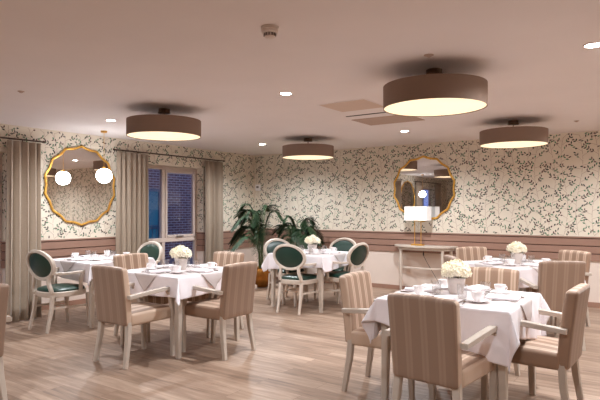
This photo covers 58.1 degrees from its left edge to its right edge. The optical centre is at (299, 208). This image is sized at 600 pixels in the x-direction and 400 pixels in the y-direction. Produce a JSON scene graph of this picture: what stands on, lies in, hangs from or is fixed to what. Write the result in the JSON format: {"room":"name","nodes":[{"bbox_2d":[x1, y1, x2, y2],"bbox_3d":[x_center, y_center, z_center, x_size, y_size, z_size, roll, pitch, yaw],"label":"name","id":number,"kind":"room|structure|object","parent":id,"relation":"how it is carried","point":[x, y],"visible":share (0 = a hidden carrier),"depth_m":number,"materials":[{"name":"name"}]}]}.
{"room":"restaurant dining room","nodes":[
{"label":"restaurant dining room","id":0,"kind":"room"},
{"bbox_2d":[0,124,254,303],"bbox_3d":[-4.277,0.142,6.593,0.201,2.504,11.400,0,0,35],"label":"wall","id":1,"kind":"structure","parent":0,"point":[238,169],"depth_m":8.38,"materials":[{"name":"beige paper"}]},
{"bbox_2d":[0,153,1,283],"bbox_3d":[-4.425,0.199,6.519,0.113,1.890,1.610,0,0,35],"label":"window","id":2,"kind":"structure","parent":1,"relation":"in","point":[0,153],"depth_m":7.15,"materials":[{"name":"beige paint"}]},
{"bbox_2d":[0,137,44,142],"bbox_3d":[-4.244,-0.916,6.375,0.105,0.038,2.544,0,0,35],"label":"rail","id":3,"kind":"object","parent":1,"relation":"attached to","point":[0,137],"visible":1,"depth_m":7.14,"materials":[{"name":"brown"}]},
{"bbox_2d":[5,140,41,322],"bbox_3d":[-3.541,0.246,6.928,0.410,2.274,0.726,0,0,-25],"label":"curtain","id":4,"kind":"object","parent":3,"relation":"hanging from","point":[23,182],"visible":0.91,"depth_m":6.97,"materials":[{"name":"beige fabric"}]},
{"bbox_2d":[42,298,85,309],"bbox_3d":[-4.189,1.358,6.531,0.016,0.072,11.400,0,0,35],"label":"baseboard","id":5,"kind":"structure","parent":1,"relation":"attached to","point":[78,301],"depth_m":7.82,"materials":[{"name":"paint"}]},
{"bbox_2d":[44,146,114,225],"bbox_3d":[-3.204,-0.341,7.929,0.030,1.184,1.152,0,0,35],"label":"mirror","id":6,"kind":"object","parent":1,"relation":"attached to","point":[73,191],"visible":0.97,"depth_m":7.89,"materials":[{"name":"clear glass"}]},
{"bbox_2d":[0,230,255,267],"bbox_3d":[-4.263,0.604,6.583,0.225,0.350,11.400,0,0,35],"label":"trim","id":7,"kind":"structure","parent":1,"relation":"attached to","point":[56,248],"depth_m":8.00,"materials":[{"name":"paint"}]},
{"bbox_2d":[113,148,224,161],"bbox_3d":[-2.182,-0.916,9.332,0.105,0.038,2.494,0,0,35],"label":"rail","id":8,"kind":"object","parent":1,"relation":"attached to","point":[114,149],"visible":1,"depth_m":9.14,"materials":[{"name":"brown"}]},
{"bbox_2d":[116,151,148,253],"bbox_3d":[-2.655,0.245,8.592,0.110,2.273,0.595,0,0,35],"label":"curtain","id":9,"kind":"object","parent":8,"relation":"hanging from","point":[132,178],"visible":0.66,"depth_m":8.60,"materials":[{"name":"beige fabric"}]},
{"bbox_2d":[205,160,222,263],"bbox_3d":[-1.617,0.245,10.084,0.121,2.273,0.484,0,0,35],"label":"curtain","id":10,"kind":"object","parent":8,"relation":"hanging from","point":[213,170],"visible":0.77,"depth_m":10.06,"materials":[{"name":"beige fabric"}]},
{"bbox_2d":[148,165,196,264],"bbox_3d":[-2.393,0.199,9.430,0.113,1.890,1.610,0,0,35],"label":"window","id":11,"kind":"structure","parent":1,"relation":"in","point":[164,237],"depth_m":9.50,"materials":[{"name":"beige paint"}]},
{"bbox_2d":[0,0,599,155],"bbox_3d":[-0.299,-1.156,3.818,10.100,0.100,11.800,0,0,35],"label":"ceiling","id":12,"kind":"structure","parent":0,"point":[79,65],"depth_m":4.16,"materials":[{"name":"paint"}]},
{"bbox_2d":[96,131,111,182],"bbox_3d":[-2.779,-0.738,7.657,0.212,0.737,0.212,0,0,35],"label":"globe pendant light","id":13,"kind":"object","parent":12,"relation":"hanging from","point":[103,175],"visible":1,"depth_m":7.59,"materials":[{"name":"white glass"}]},
{"bbox_2d":[126,108,200,140],"bbox_3d":[-1.502,-0.954,5.974,0.804,0.305,0.804,0,0,35],"label":"drum ceiling light","id":14,"kind":"object","parent":12,"relation":"attached to","point":[161,126],"visible":1,"depth_m":5.69,"materials":[{"name":"brown fabric"}]},
{"bbox_2d":[127,131,199,140],"bbox_3d":[-1.502,-0.808,5.974,0.788,0.004,0.788,0,0,35],"label":"diffuser","id":15,"kind":"object","parent":14,"relation":"attached to","point":[144,135],"depth_m":5.92,"materials":[{"name":"white plastic"}]},
{"bbox_2d":[261,24,278,38],"bbox_3d":[-0.183,-1.072,3.286,0.112,0.068,0.112,0,0,35],"label":"smoke detector","id":16,"kind":"object","parent":12,"relation":"attached to","point":[269,31],"visible":1,"depth_m":3.25,"materials":[{"name":"beige plastic"}]},
{"bbox_2d":[279,92,292,94],"bbox_3d":[-0.135,-1.103,5.154,0.128,0.007,0.128,0,0,35],"label":"recessed light","id":17,"kind":"object","parent":12,"relation":"in","point":[280,93],"visible":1,"depth_m":5.15,"materials":[{"name":"beige plastic"}]},
{"bbox_2d":[282,138,333,159],"bbox_3d":[0.126,-0.954,8.447,0.804,0.305,0.804,0,0,35],"label":"drum ceiling light","id":18,"kind":"object","parent":12,"relation":"attached to","point":[303,151],"visible":1,"depth_m":8.13,"materials":[{"name":"brown fabric"}]},
{"bbox_2d":[283,155,332,159],"bbox_3d":[0.126,-0.808,8.447,0.788,0.004,0.788,0,0,35],"label":"diffuser","id":19,"kind":"object","parent":18,"relation":"attached to","point":[293,157],"depth_m":8.45,"materials":[{"name":"white"}]},
{"bbox_2d":[318,98,382,111],"bbox_3d":[0.562,-1.103,5.778,0.570,0.006,0.520,0,0,35],"label":"ceiling hatch","id":20,"kind":"object","parent":12,"relation":"attached to","point":[359,104],"visible":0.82,"depth_m":5.74,"materials":[{"name":"beige paint"}]},
{"bbox_2d":[346,112,385,116],"bbox_3d":[0.807,-1.103,6.277,0.620,0.006,0.024,0,0,35],"label":"ceiling vent","id":21,"kind":"object","parent":12,"relation":"in","point":[380,112],"visible":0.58,"depth_m":6.29,"materials":[{"name":"black metal"}]},
{"bbox_2d":[352,115,423,125],"bbox_3d":[1.094,-1.103,6.699,0.750,0.006,0.520,0,0,35],"label":"ceiling vent","id":22,"kind":"object","parent":12,"relation":"in","point":[394,118],"visible":0.81,"depth_m":6.71,"materials":[{"name":"beige"}]},
{"bbox_2d":[383,68,487,116],"bbox_3d":[1.067,-0.954,4.291,0.804,0.305,0.804,0,0,35],"label":"drum ceiling light","id":23,"kind":"object","parent":12,"relation":"attached to","point":[434,93],"visible":1,"depth_m":4.01,"materials":[{"name":"brown fabric"}]},
{"bbox_2d":[384,98,486,115],"bbox_3d":[1.067,-0.808,4.291,0.788,0.004,0.788,0,0,35],"label":"diffuser","id":24,"kind":"object","parent":23,"relation":"attached to","point":[398,106],"depth_m":4.25,"materials":[{"name":"white plastic"}]},
{"bbox_2d":[479,120,548,148],"bbox_3d":[2.673,-0.954,6.768,0.804,0.305,0.804,0,0,35],"label":"drum ceiling light","id":25,"kind":"object","parent":12,"relation":"attached to","point":[514,136],"visible":1,"depth_m":6.49,"materials":[{"name":"brown fabric"}]},
{"bbox_2d":[481,141,547,147],"bbox_3d":[2.673,-0.808,6.768,0.788,0.004,0.788,0,0,35],"label":"diffuser","id":26,"kind":"object","parent":25,"relation":"attached to","point":[484,144],"depth_m":6.75,"materials":[{"name":"white plastic"}]},
{"bbox_2d":[583,42,599,47],"bbox_3d":[1.974,-1.103,3.634,0.128,0.007,0.128,0,0,35],"label":"recessed light","id":27,"kind":"object","parent":12,"relation":"in","point":[592,44],"visible":1,"depth_m":3.63,"materials":[{"name":"white"}]},
{"bbox_2d":[3,278,599,399],"bbox_3d":[-0.299,1.444,3.818,10.100,0.100,11.800,0,0,35],"label":"floor","id":28,"kind":"structure","parent":0,"point":[302,356],"depth_m":4.90,"materials":[{"name":"brown wood"}]},
{"bbox_2d":[0,283,11,399],"bbox_3d":[-2.368,0.953,3.680,0.617,0.890,0.546,0,0,29],"label":"upholstered armchair","id":29,"kind":"object","parent":28,"relation":"on","point":[4,288],"visible":1,"depth_m":3.72,"materials":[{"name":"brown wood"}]},
{"bbox_2d":[26,250,88,332],"bbox_3d":[-2.850,0.929,6.347,0.570,0.937,0.575,0,0,33],"label":"armchair","id":30,"kind":"object","parent":28,"relation":"on","point":[41,265],"visible":0.99,"depth_m":6.21,"materials":[{"name":"paint"}]},
{"bbox_2d":[51,276,94,327],"bbox_3d":[-2.545,1.016,6.909,0.900,0.758,0.900,0,0,35],"label":"dining table","id":31,"kind":"object","parent":28,"relation":"on","point":[91,287],"visible":0.22,"depth_m":6.33,"materials":[{"name":"brown wood"}]},
{"bbox_2d":[53,257,157,287],"bbox_3d":[-2.549,0.773,6.901,1.097,0.282,1.080,0,0,35],"label":"tablecloth","id":32,"kind":"object","parent":31,"relation":"on","point":[77,266],"visible":0.26,"depth_m":6.41,"materials":[{"name":"white fabric"}]},
{"bbox_2d":[60,255,112,271],"bbox_3d":[-2.545,0.713,6.909,0.890,0.168,0.890,0,0,-9],"label":"cloth","id":33,"kind":"object","parent":32,"relation":"on","point":[66,264],"visible":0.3,"depth_m":6.55,"materials":[{"name":"grey fabric"}]},
{"bbox_2d":[67,257,88,260],"bbox_3d":[-2.746,0.615,6.666,0.142,0.026,0.220,0,0,39],"label":"folded napkin","id":34,"kind":"object","parent":33,"relation":"on","point":[83,258],"visible":0.9,"depth_m":6.61,"materials":[{"name":"white fabric"}]},
{"bbox_3d":[-2.505,0.620,6.594,0.152,0.015,0.152,0,0,35],"label":"saucer","id":35,"kind":"object","parent":33,"relation":"on","visible":0},
{"bbox_2d":[91,254,98,259],"bbox_3d":[-2.503,0.590,6.593,0.087,0.064,0.087,0,0,-25],"label":"tea cup","id":36,"kind":"object","parent":35,"relation":"on","point":[94,256],"visible":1,"depth_m":6.57,"materials":[{"name":"white ceramic"}]},
{"bbox_3d":[-2.858,0.620,6.869,0.152,0.015,0.152,0,0,35],"label":"saucer","id":37,"kind":"object","parent":33,"relation":"on","visible":0},
{"bbox_2d":[71,253,78,257],"bbox_3d":[-2.859,0.590,6.867,0.087,0.064,0.087,0,0,-14],"label":"tea cup","id":38,"kind":"object","parent":37,"relation":"on","point":[74,255],"visible":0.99,"depth_m":6.84,"materials":[{"name":"white ceramic"}]},
{"bbox_2d":[91,265,174,368],"bbox_3d":[-1.551,0.953,5.029,0.546,0.890,0.617,0,0,35],"label":"upholstered armchair","id":39,"kind":"object","parent":28,"relation":"on","point":[113,298],"visible":0.99,"depth_m":4.83,"materials":[{"name":"fabric"}]},
{"bbox_2d":[113,253,174,341],"bbox_3d":[-1.709,0.953,5.996,0.617,0.890,0.546,0,0,35],"label":"upholstered armchair","id":40,"kind":"object","parent":28,"relation":"on","point":[129,261],"visible":0.35,"depth_m":5.98,"materials":[{"name":"beige fabric"}]},
{"bbox_2d":[137,241,162,264],"bbox_3d":[-2.268,0.929,7.551,0.570,0.937,0.575,0,0,35],"label":"armchair","id":41,"kind":"object","parent":28,"relation":"on","point":[154,249],"visible":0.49,"depth_m":7.70,"materials":[{"name":"paint"}]},
{"bbox_2d":[120,298,239,358],"bbox_3d":[-1.238,1.016,5.619,0.900,0.758,0.900,0,0,35],"label":"dining table","id":42,"kind":"object","parent":28,"relation":"on","point":[178,309],"visible":0.19,"depth_m":5.04,"materials":[{"name":"brown wood"}]},
{"bbox_2d":[127,264,256,305],"bbox_3d":[-1.241,0.755,5.614,1.149,0.247,1.148,0,0,35],"label":"tablecloth","id":43,"kind":"object","parent":42,"relation":"on","point":[181,286],"visible":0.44,"depth_m":5.12,"materials":[{"name":"white fabric"}]},
{"bbox_2d":[135,265,222,290],"bbox_3d":[-1.238,0.713,5.619,0.890,0.168,0.890,0,0,-11],"label":"cloth","id":44,"kind":"object","parent":43,"relation":"on","point":[144,279],"visible":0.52,"depth_m":5.30,"materials":[{"name":"grey fabric"}]},
{"bbox_2d":[145,269,170,272],"bbox_3d":[-1.419,0.615,5.374,0.220,0.026,0.142,0,0,-42],"label":"folded napkin","id":45,"kind":"object","parent":44,"relation":"on","point":[160,270],"visible":0.94,"depth_m":5.32,"materials":[{"name":"white fabric"}]},
{"bbox_2d":[154,264,173,267],"bbox_3d":[-1.484,0.615,5.816,0.142,0.026,0.220,0,0,35],"label":"folded napkin","id":46,"kind":"object","parent":44,"relation":"on","point":[170,265],"visible":0.75,"depth_m":5.76,"materials":[{"name":"white fabric"}]},
{"bbox_2d":[169,245,191,269],"bbox_3d":[-1.236,0.499,5.623,0.234,0.257,0.234,0,0,45],"label":"flower pot","id":47,"kind":"object","parent":44,"relation":"on","point":[180,253],"visible":0.99,"depth_m":5.57,"materials":[{"name":"ceramic"}]},
{"bbox_2d":[192,264,207,267],"bbox_3d":[-1.048,0.615,5.856,0.142,0.026,0.220,0,0,30],"label":"folded napkin","id":48,"kind":"object","parent":44,"relation":"on","point":[199,265],"visible":0.69,"depth_m":5.78,"materials":[{"name":"white fabric"}]},
{"bbox_2d":[189,268,213,272],"bbox_3d":[-0.986,0.615,5.432,0.220,0.026,0.142,0,0,36],"label":"folded napkin","id":49,"kind":"object","parent":44,"relation":"on","point":[204,270],"visible":1,"depth_m":5.39,"materials":[{"name":"white fabric"}]},
{"bbox_3d":[-1.207,0.620,5.302,0.152,0.015,0.152,0,0,35],"label":"saucer","id":50,"kind":"object","parent":44,"relation":"on","visible":0},
{"bbox_2d":[173,265,180,271],"bbox_3d":[-1.206,0.590,5.300,0.087,0.064,0.087,0,0,10],"label":"tea cup","id":51,"kind":"object","parent":50,"relation":"on","point":[176,268],"visible":0.84,"depth_m":5.27,"materials":[{"name":"white ceramic"}]},
{"bbox_3d":[-0.929,0.620,5.653,0.152,0.015,0.152,0,0,35],"label":"saucer","id":52,"kind":"object","parent":44,"relation":"on","visible":0},
{"bbox_2d":[207,262,216,267],"bbox_3d":[-0.926,0.590,5.654,0.087,0.064,0.087,0,0,27],"label":"tea cup","id":53,"kind":"object","parent":52,"relation":"on","point":[210,264],"visible":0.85,"depth_m":5.63,"materials":[{"name":"white ceramic"}]},
{"bbox_3d":[-1.542,0.620,5.579,0.152,0.015,0.152,0,0,35],"label":"saucer","id":54,"kind":"object","parent":44,"relation":"on","visible":0},
{"bbox_2d":[146,263,154,268],"bbox_3d":[-1.543,0.590,5.577,0.087,0.064,0.087,0,0,-15],"label":"tea cup","id":55,"kind":"object","parent":54,"relation":"on","point":[149,265],"visible":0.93,"depth_m":5.55,"materials":[{"name":"white ceramic"}]},
{"bbox_2d":[187,251,243,337],"bbox_3d":[-0.996,0.953,6.210,0.546,0.890,0.617,0,0,35],"label":"upholstered armchair","id":56,"kind":"object","parent":28,"relation":"on","point":[222,258],"visible":0.26,"depth_m":6.30,"materials":[{"name":"beige fabric"}]},
{"bbox_2d":[181,261,257,360],"bbox_3d":[-0.782,0.953,5.289,0.617,0.890,0.546,0,0,34],"label":"upholstered armchair","id":57,"kind":"object","parent":28,"relation":"on","point":[238,286],"visible":0.94,"depth_m":5.12,"materials":[{"name":"beige fabric"}]},
{"bbox_2d":[227,203,283,287],"bbox_3d":[-0.797,0.646,9.627,1.005,1.495,0.965,0,0,1],"label":"potted palm","id":58,"kind":"object","parent":28,"relation":"on","point":[258,236],"visible":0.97,"depth_m":9.52,"materials":[{"name":"green plant"}]},
{"bbox_2d":[255,266,269,287],"bbox_3d":[-0.689,1.219,9.674,0.350,0.350,0.350,0,0,35],"label":"brass pot","id":59,"kind":"object","parent":28,"relation":"on","point":[261,277],"depth_m":9.52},
{"bbox_2d":[263,238,307,303],"bbox_3d":[-0.224,0.929,8.267,0.570,0.937,0.575,0,0,-35],"label":"armchair","id":60,"kind":"object","parent":28,"relation":"on","point":[270,245],"visible":0.34,"depth_m":8.32,"materials":[{"name":"paint"}]},
{"bbox_2d":[273,244,318,314],"bbox_3d":[-0.031,0.929,7.380,0.570,0.937,0.575,0,0,32],"label":"armchair","id":61,"kind":"object","parent":28,"relation":"on","point":[288,257],"visible":0.95,"depth_m":7.20,"materials":[{"name":"paint"}]},
{"bbox_2d":[272,215,325,285],"bbox_3d":[-0.062,0.752,9.692,1.083,1.284,0.747,0,0,24],"label":"potted palm","id":62,"kind":"object","parent":28,"relation":"on","point":[296,235],"visible":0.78,"depth_m":9.61,"materials":[{"name":"green plant"}]},
{"bbox_2d":[271,266,350,312],"bbox_3d":[0.182,1.016,7.847,0.900,0.758,0.900,0,0,35],"label":"dining table","id":63,"kind":"object","parent":28,"relation":"on","point":[320,270],"visible":0.33,"depth_m":7.71,"materials":[{"name":"brown wood"}]},
{"bbox_2d":[261,249,360,275],"bbox_3d":[0.182,0.764,7.847,1.073,0.265,1.073,0,0,35],"label":"tablecloth","id":64,"kind":"object","parent":63,"relation":"on","point":[325,262],"visible":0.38,"depth_m":7.37,"materials":[{"name":"white fabric"}]},
{"bbox_2d":[304,250,345,264],"bbox_3d":[0.182,0.713,7.847,0.890,0.168,0.890,0,0,-11],"label":"cloth","id":65,"kind":"object","parent":64,"relation":"on","point":[340,256],"visible":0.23,"depth_m":7.59,"materials":[{"name":"grey fabric"}]},
{"bbox_2d":[304,235,320,251],"bbox_3d":[0.178,0.499,7.846,0.234,0.257,0.234,0,0,14],"label":"flower pot","id":66,"kind":"object","parent":65,"relation":"on","point":[312,240],"visible":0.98,"depth_m":7.79,"materials":[{"name":"beige plant"}]},
{"bbox_2d":[322,251,337,253],"bbox_3d":[0.428,0.615,7.637,0.142,0.026,0.220,0,0,41],"label":"folded napkin","id":67,"kind":"object","parent":65,"relation":"on","point":[328,252],"visible":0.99,"depth_m":7.58,"materials":[{"name":"white fabric"}]},
{"bbox_2d":[314,238,355,298],"bbox_3d":[0.565,0.929,8.464,0.570,0.937,0.575,0,0,37],"label":"armchair","id":68,"kind":"object","parent":28,"relation":"on","point":[342,244],"visible":0.35,"depth_m":8.62,"materials":[{"name":"paint"}]},
{"bbox_2d":[323,242,368,303],"bbox_3d":[0.641,0.929,7.622,0.575,0.937,0.570,0,0,38],"label":"armchair","id":69,"kind":"object","parent":28,"relation":"on","point":[357,255],"visible":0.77,"depth_m":7.48,"materials":[{"name":"paint"}]},
{"bbox_2d":[339,271,428,399],"bbox_3d":[0.665,0.953,4.192,0.617,0.890,0.546,0,0,32],"label":"upholstered armchair","id":70,"kind":"object","parent":28,"relation":"on","point":[356,290],"visible":0.6,"depth_m":4.13,"materials":[{"name":"beige fabric"}]},
{"bbox_2d":[394,244,457,289],"bbox_3d":[2.016,0.999,8.903,1.080,0.790,0.350,0,0,35],"label":"console table","id":71,"kind":"object","parent":28,"relation":"on","point":[401,247],"visible":0.82,"depth_m":8.78,"materials":[{"name":"paint"}]},
{"bbox_2d":[404,206,430,245],"bbox_3d":[1.953,0.281,8.952,0.390,0.645,0.200,0,0,35],"label":"table lamp","id":72,"kind":"object","parent":71,"relation":"on","point":[419,213],"visible":1,"depth_m":8.87,"materials":[{"name":"white fabric"}]},
{"bbox_2d":[384,293,497,399],"bbox_3d":[0.888,0.953,3.377,0.546,0.890,0.617,0,0,41],"label":"upholstered armchair","id":73,"kind":"object","parent":28,"relation":"on","point":[424,331],"visible":0.94,"depth_m":3.16,"materials":[{"name":"beige fabric"}]},
{"bbox_2d":[444,255,464,285],"bbox_3d":[1.908,0.953,5.840,0.617,0.890,0.546,0,0,0],"label":"upholstered armchair","id":74,"kind":"object","parent":28,"relation":"on","point":[448,258],"visible":0.13,"depth_m":5.82,"materials":[{"name":"beige fabric"}]},
{"bbox_2d":[381,323,535,399],"bbox_3d":[1.177,1.016,3.959,0.900,0.758,0.900,0,0,35],"label":"dining table","id":75,"kind":"object","parent":28,"relation":"on","point":[385,340],"visible":0.27,"depth_m":3.84,"materials":[{"name":"brown wood"}]},
{"bbox_2d":[361,284,549,373],"bbox_3d":[1.175,0.818,3.951,1.084,0.372,1.070,0,0,35],"label":"tablecloth","id":76,"kind":"object","parent":75,"relation":"on","point":[500,349],"visible":0.39,"depth_m":3.45,"materials":[{"name":"white fabric"}]},
{"bbox_2d":[394,286,531,320],"bbox_3d":[1.177,0.712,3.959,0.890,0.167,0.890,0,0,-7],"label":"cloth","id":77,"kind":"object","parent":76,"relation":"on","point":[525,303],"visible":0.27,"depth_m":3.71,"materials":[{"name":"grey fabric"}]},
{"bbox_2d":[404,287,435,292],"bbox_3d":[0.922,0.615,4.154,0.220,0.026,0.142,0,0,21],"label":"folded napkin","id":78,"kind":"object","parent":77,"relation":"on","point":[432,290],"visible":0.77,"depth_m":4.11,"materials":[{"name":"white fabric"}]},
{"bbox_2d":[434,295,455,299],"bbox_3d":[0.972,0.615,3.707,0.142,0.026,0.220,0,0,31],"label":"folded napkin","id":79,"kind":"object","parent":77,"relation":"on","point":[452,297],"visible":0.38,"depth_m":3.73,"materials":[{"name":"white fabric"}]},
{"bbox_2d":[441,259,471,293],"bbox_3d":[1.164,0.499,4.024,0.234,0.257,0.234,0,0,24],"label":"flower pot","id":80,"kind":"object","parent":77,"relation":"on","point":[456,271],"visible":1,"depth_m":3.97,"materials":[{"name":"beige plant"}]},
{"bbox_2d":[464,284,489,290],"bbox_3d":[1.378,0.615,4.215,0.220,0.026,0.142,0,0,-42],"label":"folded napkin","id":81,"kind":"object","parent":77,"relation":"on","point":[478,287],"visible":0.86,"depth_m":4.17,"materials":[{"name":"white fabric"}]},
{"bbox_2d":[466,298,489,302],"bbox_3d":[1.200,0.620,3.646,0.152,0.016,0.152,0,0,35],"label":"saucer","id":82,"kind":"object","parent":77,"relation":"on","point":[468,299],"visible":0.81,"depth_m":3.63,"materials":[{"name":"white ceramic"}]},
{"bbox_2d":[471,291,485,301],"bbox_3d":[1.201,0.590,3.644,0.087,0.064,0.087,0,0,11],"label":"tea cup","id":83,"kind":"object","parent":82,"relation":"on","point":[478,296],"visible":0.95,"depth_m":3.62,"materials":[{"name":"white ceramic"}]},
{"bbox_2d":[489,290,510,294],"bbox_3d":[1.480,0.620,3.994,0.152,0.016,0.152,0,0,35],"label":"saucer","id":84,"kind":"object","parent":77,"relation":"on","point":[492,291],"visible":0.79,"depth_m":4.00,"materials":[{"name":"white ceramic"}]},
{"bbox_2d":[494,284,507,292],"bbox_3d":[1.482,0.590,3.994,0.087,0.064,0.087,0,0,32],"label":"tea cup","id":85,"kind":"object","parent":84,"relation":"on","point":[499,288],"visible":0.89,"depth_m":3.97,"materials":[{"name":"white ceramic"}]},
{"bbox_2d":[485,293,520,300],"bbox_3d":[1.417,0.615,3.771,0.220,0.026,0.142,0,0,33],"label":"folded napkin","id":86,"kind":"object","parent":77,"relation":"on","point":[489,295],"visible":0.9,"depth_m":3.74,"materials":[{"name":"white fabric"}]},
{"bbox_3d":[0.865,0.620,3.921,0.152,0.015,0.152,0,0,35],"label":"saucer","id":87,"kind":"object","parent":77,"relation":"on","visible":0},
{"bbox_2d":[413,285,424,294],"bbox_3d":[0.865,0.590,3.918,0.087,0.064,0.087,0,0,-28],"label":"tea cup","id":88,"kind":"object","parent":87,"relation":"on","point":[418,289],"visible":1,"depth_m":3.89,"materials":[{"name":"white ceramic"}]},
{"bbox_3d":[1.137,0.620,4.268,0.152,0.015,0.152,0,0,35],"label":"saucer","id":89,"kind":"object","parent":77,"relation":"on","visible":0},
{"bbox_2d":[438,279,447,287],"bbox_3d":[1.136,0.590,4.271,0.087,0.064,0.087,0,0,26],"label":"tea cup","id":90,"kind":"object","parent":89,"relation":"on","point":[443,283],"visible":0.94,"depth_m":4.24,"materials":[{"name":"white ceramic"}]},
{"bbox_2d":[456,247,486,260],"bbox_3d":[2.375,0.953,7.014,0.546,0.890,0.617,0,0,-15],"label":"upholstered armchair","id":91,"kind":"object","parent":28,"relation":"on","point":[463,253],"visible":0.17,"depth_m":7.22,"materials":[{"name":"beige fabric"}]},
{"bbox_2d":[465,267,519,392],"bbox_3d":[1.508,0.953,4.451,0.546,0.890,0.617,0,0,35],"label":"upholstered armchair","id":92,"kind":"object","parent":28,"relation":"on","point":[486,275],"visible":0.17,"depth_m":4.61,"materials":[{"name":"beige fabric"}]},
{"bbox_2d":[481,283,589,399],"bbox_3d":[1.634,0.953,3.736,0.617,0.890,0.546,0,0,37],"label":"upholstered armchair","id":93,"kind":"object","parent":28,"relation":"on","point":[563,353],"visible":0.73,"depth_m":3.50,"materials":[{"name":"beige fabric"}]},
{"bbox_2d":[519,261,585,350],"bbox_3d":[2.573,0.953,5.561,0.546,0.890,0.617,0,0,0],"label":"upholstered armchair","id":94,"kind":"object","parent":28,"relation":"on","point":[555,278],"visible":0.41,"depth_m":5.28,"materials":[{"name":"beige fabric"}]},
{"bbox_2d":[524,250,591,326],"bbox_3d":[3.120,0.953,6.537,0.617,0.890,0.546,0,0,-19],"label":"upholstered armchair","id":95,"kind":"object","parent":28,"relation":"on","point":[564,255],"visible":0.2,"depth_m":6.49,"materials":[{"name":"beige fabric"}]},
{"bbox_3d":[2.512,1.016,6.258,0.900,0.758,0.900,0,0,-17],"label":"dining table","id":96,"kind":"object","parent":28,"relation":"on","visible":0},
{"bbox_2d":[461,261,585,287],"bbox_3d":[2.512,0.763,6.258,1.032,0.262,1.032,0,0,-17],"label":"tablecloth","id":97,"kind":"object","parent":96,"relation":"on","point":[530,274],"visible":0.25,"depth_m":5.75,"materials":[{"name":"white fabric"}]},
{"bbox_2d":[474,260,538,271],"bbox_3d":[2.512,0.713,6.258,0.890,0.168,0.890,0,0,27],"label":"cloth","id":98,"kind":"object","parent":97,"relation":"on","point":[477,264],"visible":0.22,"depth_m":6.05,"materials":[{"name":"grey fabric"}]},
{"bbox_2d":[482,261,503,264],"bbox_3d":[2.207,0.615,6.186,0.220,0.026,0.142,0,0,-29],"label":"folded napkin","id":99,"kind":"object","parent":98,"relation":"on","point":[494,262],"visible":1,"depth_m":6.14,"materials":[{"name":"white fabric"}]},
{"bbox_2d":[492,258,506,261],"bbox_3d":[2.431,0.615,6.554,0.142,0.026,0.220,0,0,-3],"label":"folded napkin","id":100,"kind":"object","parent":98,"relation":"on","point":[495,259],"visible":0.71,"depth_m":6.48,"materials":[{"name":"white fabric"}]},
{"bbox_2d":[506,241,526,263],"bbox_3d":[2.514,0.499,6.262,0.234,0.257,0.234,0,0,44],"label":"flower pot","id":101,"kind":"object","parent":98,"relation":"on","point":[517,249],"visible":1,"depth_m":6.20,"materials":[{"name":"beige plant"}]},
{"bbox_2d":[523,263,537,266],"bbox_3d":[2.594,0.615,5.965,0.142,0.026,0.220,0,0,-22],"label":"folded napkin","id":102,"kind":"object","parent":98,"relation":"on","point":[526,264],"visible":0.65,"depth_m":5.96,"materials":[{"name":"white fabric"}]},
{"bbox_2d":[529,260,541,262],"bbox_3d":[2.816,0.615,6.330,0.220,0.026,0.142,0,0,-16],"label":"folded napkin","id":103,"kind":"object","parent":98,"relation":"on","point":[531,261],"visible":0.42,"depth_m":6.30,"materials":[{"name":"white fabric"}]},
{"bbox_3d":[2.342,0.620,5.998,0.152,0.015,0.152,0,0,-17],"label":"saucer","id":104,"kind":"object","parent":98,"relation":"on","visible":0},
{"bbox_2d":[507,259,514,264],"bbox_3d":[2.341,0.590,5.996,0.087,0.064,0.087,0,0,-13],"label":"tea cup","id":105,"kind":"object","parent":104,"relation":"on","point":[509,261],"visible":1,"depth_m":5.97,"materials":[{"name":"white ceramic"}]},
{"bbox_3d":[2.242,0.620,6.425,0.152,0.015,0.152,0,0,-17],"label":"saucer","id":106,"kind":"object","parent":98,"relation":"on","visible":0},
{"bbox_2d":[483,256,491,260],"bbox_3d":[2.240,0.590,6.427,0.087,0.064,0.087,0,0,-12],"label":"tea cup","id":107,"kind":"object","parent":106,"relation":"on","point":[487,258],"visible":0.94,"depth_m":6.40,"materials":[{"name":"white ceramic"}]},
{"bbox_2d":[255,131,599,302],"bbox_3d":[3.060,0.143,8.546,10.000,2.501,0.201,0,0,35],"label":"wall","id":108,"kind":"structure","parent":0,"point":[553,188],"depth_m":8.84,"materials":[{"name":"beige paper"}]},
{"bbox_2d":[255,184,260,190],"bbox_3d":[-0.870,-0.441,11.146,0.130,0.130,0.033,0,0,35],"label":"wall thermostat","id":109,"kind":"object","parent":108,"relation":"attached to","point":[258,186],"visible":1,"depth_m":11.13,"materials":[{"name":"white plastic"}]},
{"bbox_2d":[393,155,454,221],"bbox_3d":[2.075,-0.341,9.092,1.093,1.124,0.030,0,0,35],"label":"mirror","id":110,"kind":"object","parent":108,"relation":"attached to","point":[422,181],"visible":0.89,"depth_m":9.07,"materials":[{"name":"clear glass"}]},
{"bbox_2d":[256,228,599,261],"bbox_3d":[3.007,0.567,8.443,9.569,0.345,0.030,0,0,35],"label":"trim","id":111,"kind":"structure","parent":108,"relation":"attached to","point":[538,246],"depth_m":8.60,"materials":[{"name":"paint"}]},
{"bbox_2d":[276,277,599,307],"bbox_3d":[3.005,1.358,8.453,9.584,0.072,0.016,0,0,35],"label":"baseboard","id":112,"kind":"structure","parent":108,"relation":"attached to","point":[590,304],"depth_m":9.39,"materials":[{"name":"paint"}]},
{"label":"outside","id":113,"kind":"structure","parent":0,"visible":0},
{"bbox_2d":[158,258,191,264],"bbox_3d":[-10.231,2.004,10.380,13.700,0.980,36.000,0,0,35],"label":"ground","id":114,"kind":"structure","parent":113,"point":[167,262],"depth_m":15.57,"materials":[{"name":"grey"}]},
{"bbox_2d":[148,169,191,259],"bbox_3d":[-9.049,-2.106,8.946,0.480,9.000,31.000,0,0,35],"label":"brick building","id":115,"kind":"structure","parent":114,"relation":"on","point":[179,185],"depth_m":16.20,"materials":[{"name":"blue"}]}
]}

